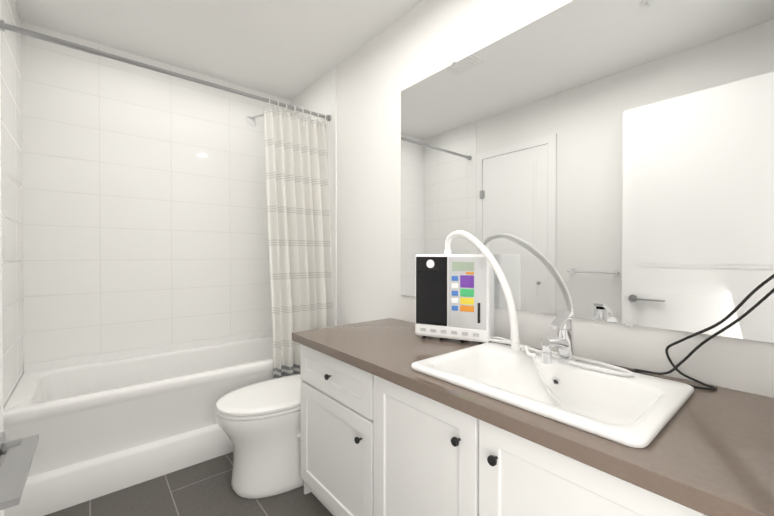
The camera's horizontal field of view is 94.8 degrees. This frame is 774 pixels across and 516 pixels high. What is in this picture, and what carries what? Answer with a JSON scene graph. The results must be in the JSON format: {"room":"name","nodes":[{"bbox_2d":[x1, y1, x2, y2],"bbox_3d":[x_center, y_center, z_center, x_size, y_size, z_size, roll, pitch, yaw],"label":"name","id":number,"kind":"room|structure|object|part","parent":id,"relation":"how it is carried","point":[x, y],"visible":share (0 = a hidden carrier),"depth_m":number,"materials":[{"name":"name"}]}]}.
{"room":"bathroom","nodes":[
{"label":"bathroom","id":0,"kind":"room"},
{"bbox_2d":[44,452,332,515],"bbox_3d":[-0.128,1.279,1.057,2.020,0.050,4.835,0,1,-40],"label":"floor","id":1,"kind":"structure","parent":0,"point":[204,488],"depth_m":1.83,"materials":[{"name":"tile"}]},
{"bbox_2d":[3,330,272,515],"bbox_3d":[-1.345,0.955,2.514,1.796,0.575,0.810,0,1,-40],"label":"bathtub","id":2,"kind":"object","parent":1,"relation":"on","point":[101,424],"visible":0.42,"depth_m":2.05,"materials":[{"name":"white ceramic"}]},
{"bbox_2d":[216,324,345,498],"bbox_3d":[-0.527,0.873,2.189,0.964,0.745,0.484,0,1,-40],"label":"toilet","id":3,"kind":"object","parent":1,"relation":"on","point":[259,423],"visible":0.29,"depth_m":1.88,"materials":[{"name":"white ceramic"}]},
{"bbox_2d":[292,338,727,515],"bbox_3d":[0.315,0.841,1.418,0.666,0.820,1.685,0,1,-40],"label":"bathroom vanity","id":4,"kind":"object","parent":1,"relation":"on","point":[400,418],"depth_m":1.17,"materials":[{"name":"white paint"}]},
{"bbox_2d":[292,318,773,515],"bbox_3d":[0.308,0.411,1.414,0.676,0.040,1.700,0,1,-40],"label":"countertop","id":5,"kind":"structure","parent":4,"relation":"on","point":[718,455],"depth_m":0.82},
{"bbox_2d":[404,341,699,453],"bbox_3d":[0.493,0.447,1.157,0.510,0.148,0.704,0,1,-40],"label":"sink","id":6,"kind":"object","parent":5,"relation":"in","point":[633,412],"depth_m":1.12,"materials":[{"name":"white ceramic"}]},
{"bbox_2d":[536,310,579,365],"bbox_3d":[0.596,0.316,1.242,0.192,0.251,0.068,0,1,-40],"label":"faucet","id":7,"kind":"object","parent":5,"relation":"on","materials":[{"name":"silver metal"}]},
{"bbox_2d":[415,230,773,411],"bbox_3d":[0.572,0.194,1.348,0.329,0.640,1.225,0,1,-40],"label":"ionizer","id":8,"kind":"object","parent":5,"relation":"on","point":[454,296],"visible":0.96,"depth_m":1.59,"materials":[{"name":"white plastic"}]},
{"bbox_3d":[0.765,0.210,1.319,0.070,0.361,0.933,0,1,-40],"label":"power cord","id":9,"kind":"part","parent":8,"relation":"part of","materials":[{"name":"black plastic"}]},
{"bbox_2d":[15,0,422,99],"bbox_3d":[-0.128,-1.530,1.034,2.020,0.100,4.835,0,1,-40],"label":"ceiling","id":10,"kind":"structure","parent":0,"point":[288,49],"depth_m":2.33,"materials":[{"name":"white paint"}]},
{"bbox_2d":[337,0,773,397],"bbox_3d":[0.610,-0.118,1.661,0.100,2.735,4.835,0,1,-40],"label":"wall","id":11,"kind":"structure","parent":0,"point":[383,69],"depth_m":2.18,"materials":[{"name":"white paint"}]},
{"bbox_2d":[291,66,336,325],"bbox_3d":[-0.654,-0.129,3.090,0.010,2.735,0.802,0,1,-40],"label":"wall tile","id":12,"kind":"structure","parent":11,"relation":"attached to","point":[319,95],"depth_m":2.83,"materials":[{"name":"white tile"}]},
{"bbox_2d":[0,20,330,120],"bbox_3d":[-1.146,-1.109,2.260,1.795,0.048,0.048,0,1,-40],"label":"curtain rod","id":13,"kind":"object","parent":12,"relation":"attached to","point":[4,26],"visible":1,"depth_m":2.00,"materials":[{"name":"silver metal"}]},
{"bbox_2d":[263,97,333,378],"bbox_3d":[-0.628,-0.042,2.619,0.516,2.184,0.201,0,1,-40],"label":"shower curtain","id":14,"kind":"object","parent":13,"relation":"hanging from","point":[298,207],"visible":0.94,"depth_m":2.58,"materials":[{"name":"fabric"}]},
{"bbox_2d":[245,113,299,126],"bbox_3d":[-0.925,-1.152,2.993,0.519,0.188,0.096,0,1,-40],"label":"shower","id":15,"kind":"object","parent":12,"relation":"attached to","point":[251,121],"visible":0.58,"depth_m":2.85,"materials":[{"name":"silver metal"}]},
{"bbox_2d":[401,0,773,342],"bbox_3d":[0.597,-0.394,1.585,0.010,1.268,1.594,0,1,-40],"label":"mirror","id":16,"kind":"object","parent":11,"relation":"attached to","point":[607,160],"visible":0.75,"depth_m":1.30,"materials":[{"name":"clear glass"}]},
{"bbox_3d":[-1.644,-0.128,2.864,1.820,2.735,0.100,0,1,-40],"label":"wall","id":17,"kind":"structure","parent":0,"visible":0},
{"bbox_2d":[21,21,290,363],"bbox_3d":[-1.609,-0.405,2.820,1.820,2.180,0.010,0,1,-40],"label":"wall tile","id":18,"kind":"structure","parent":17,"relation":"attached to","point":[144,208],"depth_m":2.61,"materials":[{"name":"white tile"}]},
{"bbox_3d":[-0.865,-0.108,0.431,0.100,2.735,4.835,0,1,-40],"label":"wall","id":19,"kind":"structure","parent":0,"visible":0},
{"bbox_2d":[0,0,23,408],"bbox_3d":[-2.044,-0.120,1.931,0.010,2.735,0.802,0,1,-40],"label":"wall tile","id":20,"kind":"structure","parent":19,"relation":"attached to","point":[11,202],"depth_m":1.93,"materials":[{"name":"white tile"}]},
{"bbox_3d":[0.259,0.047,0.171,1.112,2.434,0.136,0,1,-40],"label":"trim","id":21,"kind":"structure","parent":0,"visible":0},
{"bbox_2d":[0,100,38,515],"bbox_3d":[-0.406,0.088,0.270,0.136,2.335,0.910,0,1,-40],"label":"entry door","id":22,"kind":"structure","parent":21,"relation":"attached to","point":[16,462],"depth_m":0.56,"materials":[{"name":"white paint"}]}
]}

